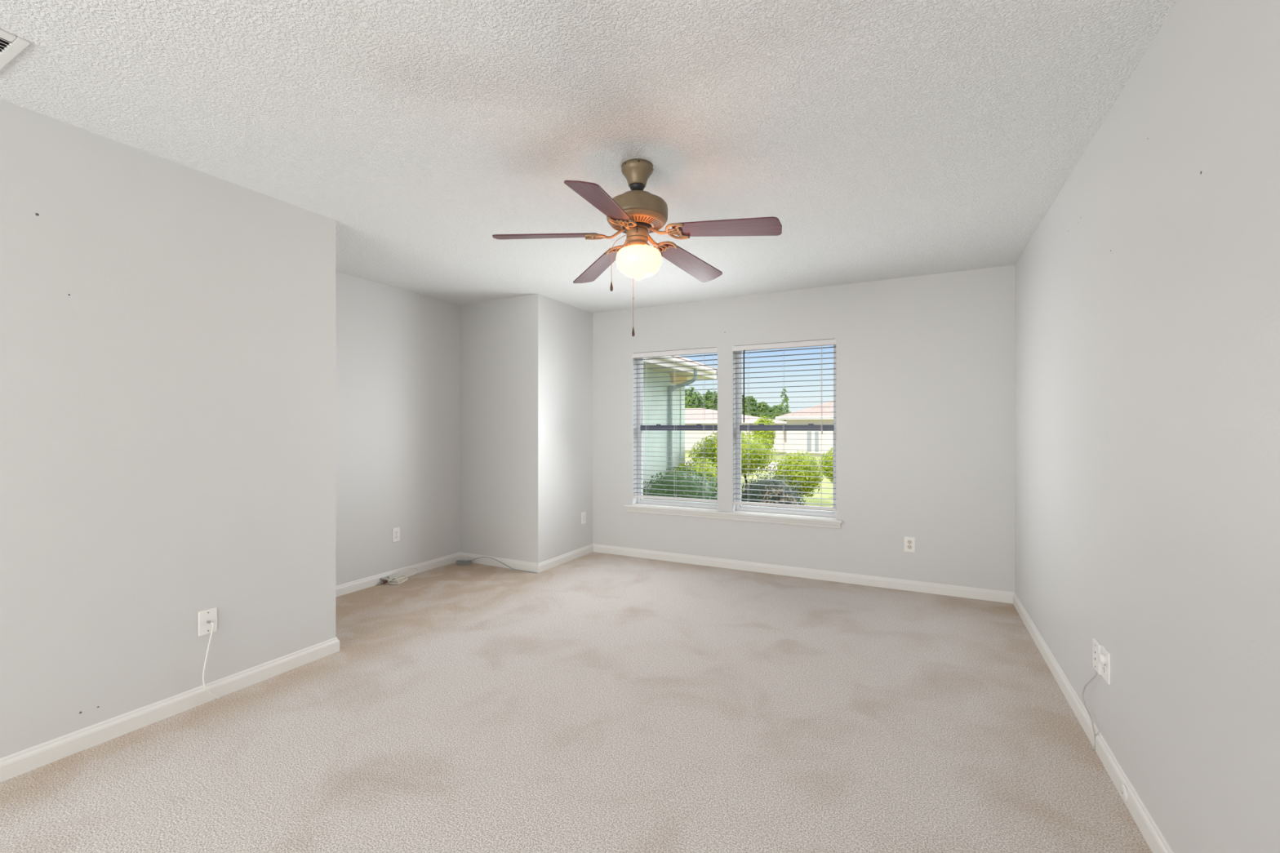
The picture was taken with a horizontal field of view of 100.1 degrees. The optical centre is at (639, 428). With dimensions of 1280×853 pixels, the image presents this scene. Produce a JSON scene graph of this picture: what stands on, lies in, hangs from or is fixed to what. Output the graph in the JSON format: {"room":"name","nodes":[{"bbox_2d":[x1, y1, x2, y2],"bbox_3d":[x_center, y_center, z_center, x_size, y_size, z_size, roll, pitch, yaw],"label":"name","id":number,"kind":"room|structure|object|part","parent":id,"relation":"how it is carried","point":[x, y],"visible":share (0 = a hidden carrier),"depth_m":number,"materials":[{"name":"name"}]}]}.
{"room":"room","nodes":[
{"label":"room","id":0,"kind":"room"},
{"bbox_2d":[0,99,335,758],"bbox_3d":[-2.948,0.042,0.788,0.141,2.440,5.116,0,0,27],"label":"wall","id":1,"kind":"structure","parent":0,"point":[167,327],"depth_m":2.29,"materials":[{"name":"white paint"}]},
{"bbox_2d":[0,637,339,782],"bbox_3d":[-2.877,1.222,0.760,0.014,0.080,5.130,0,0,27],"label":"baseboard","id":2,"kind":"structure","parent":1,"relation":"attached to","point":[11,766],"depth_m":2.28,"materials":[{"name":"white paint"}]},
{"bbox_2d":[198,607,217,635],"bbox_3d":[-1.996,0.895,2.480,0.016,0.112,0.072,0,0,27],"label":"cable plate","id":3,"kind":"object","parent":1,"relation":"attached to","point":[204,628],"visible":1,"depth_m":2.48,"materials":[{"name":"white plastic"}]},
{"bbox_2d":[202,620,220,698],"bbox_3d":[-1.976,1.076,2.475,0.033,0.373,0.070,0,0,27],"label":"coaxial cable","id":4,"kind":"object","parent":3,"relation":"hanging from","point":[208,621],"visible":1,"depth_m":2.46,"materials":[{"name":"white plastic"}]},
{"bbox_2d":[335,271,459,586],"bbox_3d":[-2.172,0.042,4.387,0.140,2.440,1.998,0,0,27],"label":"wall","id":5,"kind":"structure","parent":0,"point":[397,349],"depth_m":4.45,"materials":[{"name":"white paint"}]},
{"bbox_2d":[392,527,399,542],"bbox_3d":[-2.038,0.892,4.486,0.009,0.117,0.072,0,0,27],"label":"wall outlet","id":6,"kind":"object","parent":5,"relation":"attached to","point":[396,531],"visible":1,"depth_m":4.48,"materials":[{"name":"white plastic"}]},
{"bbox_2d":[335,552,459,597],"bbox_3d":[-2.135,1.222,4.290,0.014,0.080,1.858,0,0,27],"label":"baseboard","id":7,"kind":"structure","parent":5,"relation":"attached to","point":[359,584],"depth_m":4.45,"materials":[{"name":"white paint"}]},
{"bbox_2d":[459,293,592,563],"bbox_3d":[-1.100,0.042,5.307,0.929,2.440,0.897,0,0,27],"label":"wall","id":8,"kind":"structure","parent":0,"point":[526,362],"depth_m":4.93,"materials":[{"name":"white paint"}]},
{"bbox_2d":[459,551,538,573],"bbox_3d":[-1.302,1.222,4.899,0.943,0.080,0.014,0,0,27],"label":"baseboard","id":9,"kind":"structure","parent":8,"relation":"attached to","point":[514,564],"depth_m":4.87,"materials":[{"name":"white paint"}]},
{"bbox_2d":[537,543,593,573],"bbox_3d":[-0.684,1.222,5.086,0.014,0.080,0.911,0,0,27],"label":"baseboard","id":10,"kind":"structure","parent":8,"relation":"attached to","point":[548,564],"depth_m":5.04,"materials":[{"name":"white paint"}]},
{"bbox_2d":[581,511,585,524],"bbox_3d":[-0.561,0.892,5.334,0.009,0.117,0.072,0,0,27],"label":"wall outlet","id":11,"kind":"object","parent":8,"relation":"attached to","point":[583,514],"visible":1,"depth_m":5.33,"materials":[{"name":"white plastic"}]},
{"bbox_2d":[0,551,1152,852],"bbox_3d":[-1.098,1.322,1.389,4.786,0.120,8.151,0,0,27],"label":"floor","id":12,"kind":"structure","parent":0,"point":[593,702],"depth_m":2.17,"materials":[{"name":"beige carpet"}]},
{"bbox_2d":[377,567,417,585],"bbox_3d":[-1.964,1.225,4.433,0.162,0.073,0.364,0,0,27],"label":"cable coil","id":13,"kind":"object","parent":12,"relation":"on","point":[401,577],"visible":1,"depth_m":4.36,"materials":[{"name":"beige plastic"}]},
{"bbox_2d":[455,556,537,573],"bbox_3d":[-1.293,1.224,4.854,0.872,0.077,0.104,0,0,19],"label":"cable","id":14,"kind":"object","parent":12,"relation":"on","point":[464,562],"visible":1,"depth_m":4.93,"materials":[{"name":"grey plastic"}]},
{"bbox_2d":[0,0,1177,313],"bbox_3d":[-1.098,-1.238,1.389,4.786,0.120,8.151,0,0,27],"label":"ceiling","id":15,"kind":"structure","parent":0,"point":[884,140],"depth_m":2.02,"materials":[{"name":"white paint"}]},
{"bbox_2d":[0,28,30,70],"bbox_3d":[-2.101,-1.172,1.525,0.336,0.011,0.416,0,0,27],"label":"ceiling vent","id":16,"kind":"object","parent":15,"relation":"in","point":[11,45],"visible":1,"depth_m":1.64,"materials":[{"name":"white metal"}]},
{"bbox_2d":[492,158,782,336],"bbox_3d":[-0.047,-0.804,2.470,1.199,0.746,1.136,0,0,-24],"label":"ceiling fan","id":17,"kind":"object","parent":15,"relation":"hanging from","point":[637,213],"visible":1,"depth_m":2.34,"materials":[{"name":"brown wood"}]},
{"bbox_3d":[-0.418,-0.856,2.388,0.467,0.006,0.131,-2,13,-3],"label":"fan blade","id":18,"kind":"part","parent":17,"relation":"part of","materials":[{"name":"brown wood"}]},
{"bbox_3d":[-0.209,-0.836,2.767,0.131,0.006,0.467,-14,0,-30],"label":"fan blade","id":19,"kind":"part","parent":17,"relation":"part of","materials":[{"name":"brown wood"}]},
{"bbox_3d":[-0.137,-0.848,2.027,0.131,0.006,0.467,13,8,16],"label":"fan blade","id":20,"kind":"part","parent":17,"relation":"part of","materials":[{"name":"brown wood"}]},
{"bbox_3d":[-0.027,-0.669,2.493,0.002,0.388,0.056,0,0,-10],"label":"pull chain","id":21,"kind":"part","parent":17,"relation":"part of","materials":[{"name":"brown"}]},
{"bbox_2d":[608,208,666,233],"bbox_3d":[-0.013,-0.920,2.413,0.262,0.032,0.262,0,0,27],"label":"ceiling fan motor","id":22,"kind":"object","parent":17,"relation":"attached to","point":[647,219],"depth_m":2.34,"materials":[{"name":"brown metal"}]},
{"bbox_3d":[-0.005,-0.739,2.412,0.205,0.149,0.205,0,0,27],"label":"lamp shade","id":23,"kind":"part","parent":17,"relation":"part of","materials":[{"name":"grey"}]},
{"bbox_3d":[0.251,-0.837,2.720,0.131,0.006,0.467,-16,-17,38],"label":"fan blade","id":24,"kind":"part","parent":17,"relation":"part of","materials":[{"name":"brown wood"}]},
{"bbox_3d":[0.358,-0.840,2.251,0.467,0.006,0.131,7,-10,23],"label":"fan blade","id":25,"kind":"part","parent":17,"relation":"part of","materials":[{"name":"brown wood"}]},
{"bbox_2d":[592,264,1014,592],"bbox_3d":[1.079,0.042,4.774,3.717,2.440,0.141,0,0,27],"label":"wall","id":26,"kind":"structure","parent":0,"point":[926,363],"depth_m":4.28,"materials":[{"name":"white paint"}]},
{"bbox_2d":[632,352,717,508],"bbox_3d":[0.353,0.007,5.157,0.880,1.495,0.159,0,0,27],"label":"window","id":27,"kind":"structure","parent":26,"relation":"in","point":[637,415],"depth_m":5.33,"materials":[{"name":"white plastic"}]},
{"bbox_3d":[0.383,-0.344,5.215,0.808,0.728,0.022,0,0,27],"label":"sash","id":28,"kind":"part","parent":27,"relation":"part of","materials":[{"name":"white plastic"}]},
{"bbox_2d":[632,346,717,502],"bbox_3d":[0.327,-0.029,5.106,0.877,1.422,0.071,0,0,27],"label":"window blind","id":29,"kind":"object","parent":27,"relation":"attached to","point":[706,350],"visible":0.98,"depth_m":5.10,"materials":[{"name":"white plastic"}]},
{"bbox_3d":[0.339,-0.018,5.108,0.008,1.356,0.054,0,0,27],"label":"ladder cord","id":30,"kind":"part","parent":29,"relation":"part of","materials":[{"name":"white fabric"}]},
{"bbox_3d":[0.331,0.671,5.112,0.868,0.022,0.052,0,0,27],"label":"rail","id":31,"kind":"part","parent":29,"relation":"part of","materials":[{"name":"white plastic"}]},
{"bbox_3d":[0.597,-0.018,4.976,0.008,1.356,0.054,0,0,27],"label":"ladder cord","id":32,"kind":"part","parent":29,"relation":"part of","materials":[{"name":"white fabric"}]},
{"bbox_3d":[0.370,-0.004,5.190,0.808,0.052,0.032,0,0,27],"label":"meeting rail","id":33,"kind":"part","parent":27,"relation":"part of","materials":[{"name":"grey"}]},
{"bbox_3d":[0.371,0.361,5.192,0.808,0.721,0.022,0,0,27],"label":"sash","id":34,"kind":"part","parent":27,"relation":"part of","materials":[{"name":"clear glass"}]},
{"bbox_2d":[623,502,842,528],"bbox_3d":[0.775,0.788,4.886,2.021,0.076,0.148,0,0,27],"label":"sill","id":35,"kind":"structure","parent":26,"relation":"attached to","point":[684,511],"depth_m":4.78,"materials":[{"name":"white paint"}]},
{"bbox_2d":[732,343,836,519],"bbox_3d":[1.262,0.007,4.692,0.886,1.495,0.159,0,0,27],"label":"window","id":36,"kind":"structure","parent":26,"relation":"in","point":[737,427],"depth_m":4.82,"materials":[{"name":"white plastic"}]},
{"bbox_3d":[1.292,-0.344,4.750,0.814,0.728,0.022,0,0,27],"label":"sash","id":37,"kind":"part","parent":36,"relation":"part of","materials":[{"name":"white plastic"}]},
{"bbox_3d":[1.292,-0.364,4.750,0.802,0.688,0.004,0,0,27],"label":"glass pane","id":38,"kind":"part","parent":36,"relation":"part of","materials":[{"name":"clear glass"}]},
{"bbox_2d":[732,338,836,511],"bbox_3d":[1.235,-0.029,4.638,0.883,1.422,0.076,0,0,27],"label":"window blind","id":39,"kind":"object","parent":36,"relation":"attached to","point":[831,341],"visible":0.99,"depth_m":4.63,"materials":[{"name":"white plastic"}]},
{"bbox_3d":[1.239,0.671,4.647,0.874,0.022,0.052,0,0,27],"label":"rail","id":40,"kind":"part","parent":39,"relation":"part of","materials":[{"name":"white plastic"}]},
{"bbox_3d":[1.279,-0.004,4.724,0.814,0.052,0.032,0,0,27],"label":"meeting rail","id":41,"kind":"part","parent":36,"relation":"part of","materials":[{"name":"grey"}]},
{"bbox_3d":[1.280,0.361,4.727,0.814,0.721,0.022,0,0,27],"label":"sash","id":42,"kind":"part","parent":36,"relation":"part of","materials":[{"name":"clear glass"}]},
{"bbox_2d":[592,543,1013,604],"bbox_3d":[1.106,1.222,4.673,3.577,0.080,0.014,0,0,27],"label":"baseboard","id":43,"kind":"structure","parent":26,"relation":"attached to","point":[999,596],"depth_m":4.46,"materials":[{"name":"white paint"}]},
{"bbox_2d":[903,536,915,552],"bbox_3d":[2.096,0.904,4.170,0.078,0.117,0.009,0,0,27],"label":"wall outlet","id":44,"kind":"object","parent":26,"relation":"attached to","point":[908,542],"visible":1,"depth_m":4.17,"materials":[{"name":"white plastic"}]},
{"bbox_2d":[1014,0,1279,852],"bbox_3d":[1.002,0.042,0.392,0.141,2.440,8.011,0,0,27],"label":"wall","id":45,"kind":"structure","parent":0,"point":[1147,292],"depth_m":1.48,"materials":[{"name":"white paint"}]},
{"bbox_2d":[1013,592,1173,852],"bbox_3d":[0.901,1.222,0.365,0.014,0.080,7.871,0,0,27],"label":"baseboard","id":46,"kind":"structure","parent":45,"relation":"attached to","point":[1150,831],"depth_m":2.03,"materials":[{"name":"white paint"}]},
{"bbox_2d":[1093,638,1102,675],"bbox_3d":[1.792,0.894,2.103,0.014,0.114,0.080,0,0,27],"label":"jack plate","id":47,"kind":"object","parent":45,"relation":"attached to","point":[1097,646],"visible":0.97,"depth_m":2.09,"materials":[{"name":"white plastic"}]},
{"bbox_2d":[1081,671,1097,749],"bbox_3d":[1.812,1.107,2.163,0.021,0.312,0.150,0,0,27],"label":"phone cord","id":48,"kind":"object","parent":47,"relation":"attached to","point":[1095,674],"visible":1,"depth_m":2.13,"materials":[{"name":"grey plastic"}]},
{"bbox_2d":[1098,645,1110,684],"bbox_3d":[1.746,0.890,2.021,0.022,0.116,0.086,0,0,27],"label":"wall outlet","id":49,"kind":"object","parent":45,"relation":"attached to","point":[1104,657],"visible":1,"depth_m":2.01,"materials":[{"name":"white plastic"}]},
{"bbox_2d":[1102,665,1106,675],"bbox_3d":[1.749,0.910,2.019,0.003,0.028,0.034,0,0,27],"label":"receptacle","id":50,"kind":"object","parent":49,"relation":"attached to","point":[1104,666],"depth_m":2.02,"materials":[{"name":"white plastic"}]},
{"bbox_2d":[1120,783,1128,803],"bbox_3d":[1.625,1.226,1.802,0.008,0.054,0.054,0,0,27],"label":"disc","id":51,"kind":"object","parent":45,"relation":"attached to","point":[1124,794],"visible":1,"depth_m":1.79,"materials":[{"name":"white paint"}]},
{"label":"outside","id":52,"kind":"structure","parent":0,"visible":0},
{"bbox_2d":[684,449,833,506],"bbox_3d":[21.607,1.262,42.195,120.000,0.400,85.189,0,0,27],"label":"ground","id":53,"kind":"structure","parent":52,"point":[780,455],"depth_m":13.54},
{"bbox_2d":[643,355,717,488],"bbox_3d":[-2.360,-0.438,9.669,6.185,3.800,5.399,0,0,27],"label":"house wing","id":54,"kind":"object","parent":53,"relation":"on","point":[659,411],"visible":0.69,"depth_m":9.53,"materials":[{"name":"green paint"}]},
{"bbox_2d":[684,386,706,408],"bbox_3d":[4.250,-1.220,45.989,2.861,4.763,2.762,0,0,-30],"label":"tree","id":55,"kind":"object","parent":53,"relation":"on","point":[686,396],"visible":0.16,"depth_m":45.24,"materials":[{"name":"green plant"}]},
{"bbox_2d":[701,388,717,410],"bbox_3d":[6.494,-1.210,48.054,2.865,4.745,2.953,0,0,27],"label":"tree","id":56,"kind":"object","parent":53,"relation":"on","point":[712,401],"visible":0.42,"depth_m":47.15,"materials":[{"name":"green plant"}]},
{"bbox_2d":[684,408,786,450],"bbox_3d":[2.023,0.122,34.337,13.360,2.760,9.030,0,0,27],"label":"house","id":57,"kind":"structure","parent":53,"relation":"on","point":[711,415],"depth_m":29.42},
{"bbox_2d":[742,395,758,416],"bbox_3d":[9.124,-0.891,47.037,2.731,4.107,2.732,0,0,27],"label":"tree","id":58,"kind":"object","parent":53,"relation":"on","point":[751,403],"visible":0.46,"depth_m":46.16,"materials":[{"name":"green plant"}]},
{"bbox_2d":[755,401,770,417],"bbox_3d":[12.170,-0.753,53.013,2.215,3.831,2.115,0,0,27],"label":"tree","id":59,"kind":"object","parent":53,"relation":"on","point":[762,408],"visible":0.38,"depth_m":52.38,"materials":[{"name":"green plant"}]},
{"bbox_2d":[751,415,775,451],"bbox_3d":[5.535,0.259,24.020,1.077,1.665,1.106,0,0,27],"label":"shrub","id":60,"kind":"object","parent":53,"relation":"on","point":[760,420],"visible":0.48,"depth_m":23.73,"materials":[{"name":"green plant"}]},
{"bbox_2d":[750,431,786,452],"bbox_3d":[6.690,0.642,27.588,2.060,1.320,0.090,0,0,27],"label":"fence","id":61,"kind":"object","parent":53,"relation":"on","point":[780,439],"visible":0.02,"depth_m":27.35,"materials":[{"name":"white"}]},
{"bbox_2d":[766,404,785,421],"bbox_3d":[11.645,-0.457,45.968,1.690,3.238,1.712,0,0,27],"label":"tree","id":62,"kind":"object","parent":53,"relation":"on","point":[773,412],"visible":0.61,"depth_m":45.56,"materials":[{"name":"green plant"}]},
{"bbox_2d":[780,386,791,424],"bbox_3d":[13.613,-1.371,49.881,1.496,5.066,1.463,0,0,27],"label":"tree","id":63,"kind":"object","parent":53,"relation":"on","point":[785,399],"visible":0.29,"depth_m":49.84,"materials":[{"name":"green plant"}]},
{"bbox_2d":[775,401,833,453],"bbox_3d":[15.213,-0.423,27.021,14.450,3.850,9.870,0,0,27],"label":"house","id":64,"kind":"structure","parent":53,"relation":"on","point":[790,417],"depth_m":25.59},
{"bbox_3d":[8.070,0.627,25.589,0.200,0.970,0.030,0,0,27],"label":"pane","id":65,"kind":"part","parent":64,"relation":"part of","materials":[{"name":"grey"}]},
{"bbox_3d":[8.377,0.627,25.432,0.170,0.970,0.030,0,0,27],"label":"pane","id":66,"kind":"part","parent":64,"relation":"part of","materials":[{"name":"grey glass"}]},
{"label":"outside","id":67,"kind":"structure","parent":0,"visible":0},
{"bbox_3d":[3.426,1.481,7.240,7.500,0.062,6.389,0,0,27],"label":"bed","id":68,"kind":"object","parent":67,"visible":0},
{"bbox_2d":[643,466,717,503],"bbox_3d":[0.552,0.934,7.313,1.254,0.849,1.217,0,0,27],"label":"shrub","id":69,"kind":"object","parent":68,"relation":"on","point":[678,473],"visible":0.43,"depth_m":7.00,"materials":[{"name":"green plant"}]},
{"bbox_2d":[670,456,717,491],"bbox_3d":[0.988,0.952,8.988,1.113,0.960,1.099,0,0,-20],"label":"shrub","id":70,"kind":"object","parent":68,"relation":"on","point":[708,468],"visible":0.13,"depth_m":8.80,"materials":[{"name":"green plant"}]},
{"bbox_2d":[688,431,778,497],"bbox_3d":[1.777,0.750,10.386,1.700,1.433,1.684,0,0,27],"label":"shrub","id":71,"kind":"object","parent":68,"relation":"on","point":[711,444],"visible":0.51,"depth_m":9.97,"materials":[{"name":"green plant"}]},
{"bbox_2d":[741,471,807,509],"bbox_3d":[1.993,1.113,8.201,1.145,0.924,1.126,0,0,27],"label":"shrub","id":72,"kind":"object","parent":68,"relation":"on","point":[761,482],"visible":0.39,"depth_m":7.95,"materials":[{"name":"green plant"}]},
{"bbox_2d":[757,484,798,508],"bbox_3d":[1.833,1.111,7.193,0.550,0.722,0.555,0,0,27],"label":"shrub","id":73,"kind":"object","parent":68,"relation":"on","point":[778,493],"visible":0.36,"depth_m":7.17,"materials":[{"name":"green plant"}]},
{"bbox_2d":[772,450,824,498],"bbox_3d":[2.826,0.833,9.586,0.930,0.882,0.901,0,0,27],"label":"shrub","id":74,"kind":"object","parent":68,"relation":"on","point":[800,460],"visible":0.68,"depth_m":9.35,"materials":[{"name":"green plant"}]},
{"bbox_2d":[818,447,833,482],"bbox_3d":[3.772,0.909,10.205,0.722,1.106,0.777,0,0,27],"label":"shrub","id":75,"kind":"object","parent":68,"relation":"on","point":[829,462],"visible":0.3,"depth_m":10.08,"materials":[{"name":"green plant"}]},
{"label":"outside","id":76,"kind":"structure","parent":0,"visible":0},
{"bbox_2d":[684,459,822,472],"bbox_3d":[5.876,1.325,18.056,12.000,0.055,3.500,0,0,27],"label":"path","id":77,"kind":"structure","parent":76,"point":[773,463],"depth_m":18.58,"materials":[{"name":"concrete"}]}
]}

